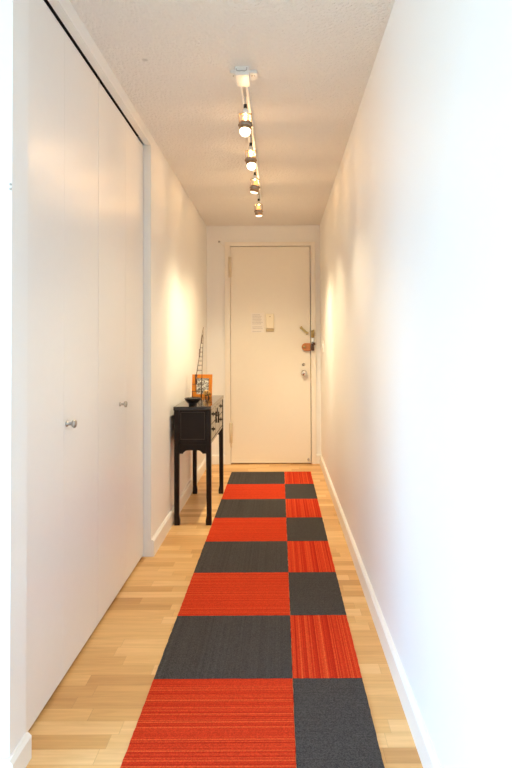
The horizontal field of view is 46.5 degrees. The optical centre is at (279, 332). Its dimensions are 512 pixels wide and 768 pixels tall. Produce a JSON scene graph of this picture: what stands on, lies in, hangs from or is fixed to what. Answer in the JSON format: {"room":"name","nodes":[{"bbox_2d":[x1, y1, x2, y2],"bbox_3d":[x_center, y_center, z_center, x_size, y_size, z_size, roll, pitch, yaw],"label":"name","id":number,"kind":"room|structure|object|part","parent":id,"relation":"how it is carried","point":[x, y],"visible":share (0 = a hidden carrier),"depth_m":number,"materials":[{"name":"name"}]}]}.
{"room":"apartment entrance hallway","nodes":[
{"label":"apartment entrance hallway","id":0,"kind":"room"},
{"bbox_2d":[0,0,28,756],"bbox_3d":[-2.172,0.037,1.707,2.856,2.417,0.105,0,-1,0],"label":"wall","id":1,"kind":"structure","parent":0,"point":[14,14],"depth_m":1.67,"materials":[{"name":"white paint"}]},
{"bbox_2d":[0,757,8,767],"bbox_3d":[-2.166,1.207,1.621,2.856,0.074,0.017,0,-1,0],"label":"baseboard","id":2,"kind":"structure","parent":1,"relation":"attached to","point":[3,760],"depth_m":1.62,"materials":[{"name":"white paint"}]},
{"bbox_2d":[44,0,206,556],"bbox_3d":[-1.092,0.080,3.901,0.715,2.417,4.284,0,-1,0],"label":"wall","id":3,"kind":"structure","parent":0,"point":[174,231],"depth_m":3.87,"materials":[{"name":"white paint"}]},
{"bbox_2d":[7,732,31,767],"bbox_3d":[-0.729,1.200,1.673,0.017,0.074,0.122,0,-1,0],"label":"baseboard","id":4,"kind":"structure","parent":3,"relation":"attached to","point":[20,757],"depth_m":1.68,"materials":[{"name":"white paint"}]},
{"bbox_2d":[26,0,97,731],"bbox_3d":[-0.775,0.040,2.160,0.067,2.385,0.792,0,-1,0],"label":"door","id":5,"kind":"structure","parent":3,"relation":"in","point":[62,565],"depth_m":2.10,"materials":[{"name":"white wood"}]},
{"bbox_3d":[-0.793,0.063,1.956,0.032,2.332,0.385,0,-1,0],"label":"panel","id":6,"kind":"part","parent":5,"relation":"part of","materials":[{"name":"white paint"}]},
{"bbox_3d":[-0.758,0.334,2.171,0.035,0.031,0.031,0,-1,0],"label":"knob","id":7,"kind":"part","parent":5,"relation":"part of","materials":[{"name":"silver metal"}]},
{"bbox_3d":[-0.793,0.071,2.352,0.032,2.332,0.406,0,-1,0],"label":"panel","id":8,"kind":"part","parent":5,"relation":"part of","materials":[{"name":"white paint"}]},
{"bbox_2d":[48,0,150,144],"bbox_3d":[-0.758,-1.128,2.612,0.034,0.063,1.652,0,-1,0],"label":"trim","id":9,"kind":"structure","parent":3,"relation":"attached to","point":[64,9],"depth_m":2.47,"materials":[{"name":"white paint"}]},
{"bbox_2d":[97,75,142,622],"bbox_3d":[-0.775,0.059,2.983,0.067,2.385,0.846,0,-1,0],"label":"door","id":10,"kind":"structure","parent":3,"relation":"in","point":[120,151],"depth_m":2.90,"materials":[{"name":"white wood"}]},
{"bbox_3d":[-0.793,0.081,2.784,0.032,2.332,0.449,0,-1,0],"label":"panel","id":11,"kind":"part","parent":10,"relation":"part of","materials":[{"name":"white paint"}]},
{"bbox_3d":[-0.758,0.350,2.898,0.035,0.031,0.031,0,-1,0],"label":"knob","id":12,"kind":"part","parent":10,"relation":"part of","materials":[{"name":"silver metal"}]},
{"bbox_3d":[-0.792,0.090,3.207,0.032,2.332,0.396,0,-1,0],"label":"panel","id":13,"kind":"part","parent":10,"relation":"part of","materials":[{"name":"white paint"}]},
{"bbox_2d":[151,457,205,556],"bbox_3d":[-0.720,1.257,4.702,0.017,0.094,2.632,0,-1,0],"label":"baseboard","id":14,"kind":"structure","parent":3,"relation":"attached to","point":[158,538],"depth_m":3.92,"materials":[{"name":"white paint"}]},
{"bbox_2d":[26,463,422,767],"bbox_3d":[-1.585,1.270,0.694,4.217,0.100,10.844,0,-1,0],"label":"floor","id":15,"kind":"structure","parent":0,"point":[90,719],"depth_m":2.29,"materials":[{"name":"brown wood"}]},
{"bbox_2d":[173,395,223,525],"bbox_3d":[-0.574,0.902,4.416,0.263,0.790,0.900,0,-1,0],"label":"console table","id":16,"kind":"object","parent":15,"relation":"on","point":[196,427],"visible":0.98,"depth_m":3.99,"materials":[{"name":"black wood"}]},
{"bbox_3d":[-0.683,0.906,3.995,0.037,0.764,0.037,0,-1,0],"label":"leg","id":17,"kind":"part","parent":16,"relation":"part of","materials":[{"name":"black paint"}]},
{"bbox_2d":[184,397,200,405],"bbox_3d":[-0.590,0.474,4.069,0.115,0.050,0.115,0,-1,0],"label":"bowl","id":18,"kind":"object","parent":16,"relation":"on","point":[192,401],"visible":1,"depth_m":4.04,"materials":[{"name":"black ceramic"}]},
{"bbox_3d":[-0.580,0.743,3.992,0.187,0.024,0.015,0,-1,0],"label":"rail","id":19,"kind":"part","parent":16,"relation":"part of","materials":[{"name":"black paint"}]},
{"bbox_3d":[-0.580,0.636,3.998,0.187,0.224,0.013,0,-1,0],"label":"panel","id":20,"kind":"part","parent":16,"relation":"part of","materials":[{"name":"black paint"}]},
{"bbox_3d":[-0.683,0.925,4.837,0.037,0.764,0.037,0,-1,0],"label":"leg","id":21,"kind":"part","parent":16,"relation":"part of","materials":[{"name":"black paint"}]},
{"bbox_2d":[192,327,203,399],"bbox_3d":[-0.611,0.234,4.493,0.074,0.548,0.061,-1,-2,43],"label":"wire sculpture","id":22,"kind":"object","parent":16,"relation":"on","point":[196,375],"visible":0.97,"depth_m":4.49,"materials":[{"name":"brown metal"}]},
{"bbox_3d":[-0.579,0.233,4.496,0.020,0.544,0.005,0,-1,0],"label":"rail","id":23,"kind":"part","parent":22,"relation":"part of","materials":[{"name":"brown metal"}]},
{"bbox_2d":[192,374,212,396],"bbox_3d":[-0.614,0.429,4.753,0.162,0.184,0.046,0,-1,6],"label":"framed picture","id":24,"kind":"object","parent":16,"relation":"on","point":[206,382],"visible":0.76,"depth_m":4.74,"materials":[{"name":"orange paint"}]},
{"bbox_2d":[196,378,208,393],"bbox_3d":[-0.610,0.430,4.747,0.104,0.129,0.006,0,-8,6],"label":"print","id":25,"kind":"object","parent":24,"relation":"attached to","point":[205,381],"depth_m":4.74},
{"bbox_2d":[203,390,210,398],"bbox_3d":[-0.555,0.479,4.592,0.055,0.065,0.036,-1,-1,26],"label":"brass ornament","id":26,"kind":"object","parent":16,"relation":"on","point":[205,391],"visible":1,"depth_m":4.58,"materials":[{"name":"brown metal"}]},
{"bbox_3d":[-0.474,0.905,3.995,0.037,0.764,0.037,0,-1,0],"label":"leg","id":27,"kind":"part","parent":16,"relation":"part of","materials":[{"name":"black paint"}]},
{"bbox_3d":[-0.463,0.578,4.153,0.007,0.096,0.261,0,-1,0],"label":"drawer","id":28,"kind":"part","parent":16,"relation":"part of","materials":[{"name":"black paint"}]},
{"bbox_3d":[-0.463,0.682,4.150,0.007,0.104,0.261,0,-1,0],"label":"drawer","id":29,"kind":"part","parent":16,"relation":"part of","materials":[{"name":"black paint"}]},
{"bbox_3d":[-0.469,0.754,4.420,0.021,0.018,0.820,0,-1,0],"label":"rail","id":30,"kind":"part","parent":16,"relation":"part of","materials":[{"name":"black paint"}]},
{"bbox_3d":[-0.463,0.638,4.422,0.007,0.204,0.261,0,-1,0],"label":"cupboard door","id":31,"kind":"part","parent":16,"relation":"part of","materials":[{"name":"black paint"}]},
{"bbox_3d":[-0.463,0.590,4.694,0.007,0.096,0.261,0,-1,0],"label":"drawer","id":32,"kind":"part","parent":16,"relation":"part of","materials":[{"name":"black paint"}]},
{"bbox_3d":[-0.463,0.694,4.691,0.007,0.104,0.261,0,-1,0],"label":"drawer","id":33,"kind":"part","parent":16,"relation":"part of","materials":[{"name":"black paint"}]},
{"bbox_3d":[-0.474,0.924,4.837,0.037,0.764,0.037,0,-1,0],"label":"leg","id":34,"kind":"part","parent":16,"relation":"part of","materials":[{"name":"black paint"}]},
{"bbox_2d":[120,471,384,767],"bbox_3d":[-0.076,1.274,3.626,0.748,0.005,3.986,0,-1,0],"label":"runner rug","id":35,"kind":"object","parent":15,"relation":"on","point":[224,692],"visible":1,"depth_m":2.26,"materials":[{"name":"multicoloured carpet"}]},
{"bbox_2d":[69,0,394,225],"bbox_3d":[-1.598,-1.246,0.750,4.217,0.100,10.844,0,-1,0],"label":"ceiling","id":36,"kind":"structure","parent":0,"point":[313,60],"depth_m":2.79,"materials":[{"name":"paint"}]},
{"bbox_2d":[230,66,262,216],"bbox_3d":[-0.157,-1.024,3.738,0.116,0.227,2.291,0,-1,0],"label":"track light","id":37,"kind":"object","parent":36,"relation":"attached to","point":[242,75],"visible":1,"depth_m":2.85,"materials":[{"name":"white plastic"}]},
{"bbox_2d":[207,225,320,454],"bbox_3d":[-0.208,0.123,6.093,1.252,2.417,0.100,0,-1,0],"label":"wall","id":38,"kind":"structure","parent":0,"point":[263,233],"depth_m":6.06,"materials":[{"name":"white paint"}]},
{"bbox_2d":[212,455,224,463],"bbox_3d":[-0.627,1.285,6.009,0.169,0.094,0.017,0,-1,0],"label":"baseboard","id":39,"kind":"structure","parent":38,"relation":"attached to","point":[215,458],"depth_m":6.00,"materials":[{"name":"white paint"}]},
{"bbox_2d":[225,242,316,464],"bbox_3d":[-0.089,0.207,6.036,0.918,2.245,0.149,0,-1,0],"label":"door","id":40,"kind":"structure","parent":38,"relation":"in","point":[270,377],"depth_m":6.03,"materials":[{"name":"beige paint"}]},
{"bbox_2d":[251,313,263,332],"bbox_3d":[-0.220,-0.095,6.037,0.131,0.198,0.001,0,-1,0],"label":"paper notice","id":41,"kind":"object","parent":40,"relation":"attached to","point":[257,319],"visible":1,"depth_m":6.04,"materials":[{"name":"white paper"}]},
{"bbox_2d":[266,314,273,331],"bbox_3d":[-0.094,-0.095,6.022,0.080,0.180,0.032,0,-1,0],"label":"door chime","id":42,"kind":"object","parent":40,"relation":"attached to","point":[269,317],"visible":1,"depth_m":6.01,"materials":[{"name":"beige plastic"}]},
{"bbox_3d":[0.250,0.412,5.993,0.060,0.060,0.066,0,-1,0],"label":"knob","id":43,"kind":"part","parent":40,"relation":"part of","materials":[{"name":"silver metal"}]},
{"bbox_2d":[317,454,319,463],"bbox_3d":[0.391,1.280,6.009,0.031,0.094,0.017,0,-1,0],"label":"baseboard","id":44,"kind":"structure","parent":38,"relation":"attached to","point":[318,455],"depth_m":6.00,"materials":[{"name":"white paint"}]},
{"bbox_2d":[320,0,511,767],"bbox_3d":[0.467,0.002,0.772,0.100,2.417,10.744,0,-1,0],"label":"wall","id":45,"kind":"structure","parent":0,"point":[416,223],"depth_m":1.61,"materials":[{"name":"white paint"}]},
{"bbox_2d":[320,454,441,767],"bbox_3d":[0.415,1.163,0.696,0.017,0.094,10.644,0,-1,0],"label":"baseboard","id":46,"kind":"structure","parent":45,"relation":"attached to","point":[423,743],"depth_m":2.18,"materials":[{"name":"white paint"}]}
]}

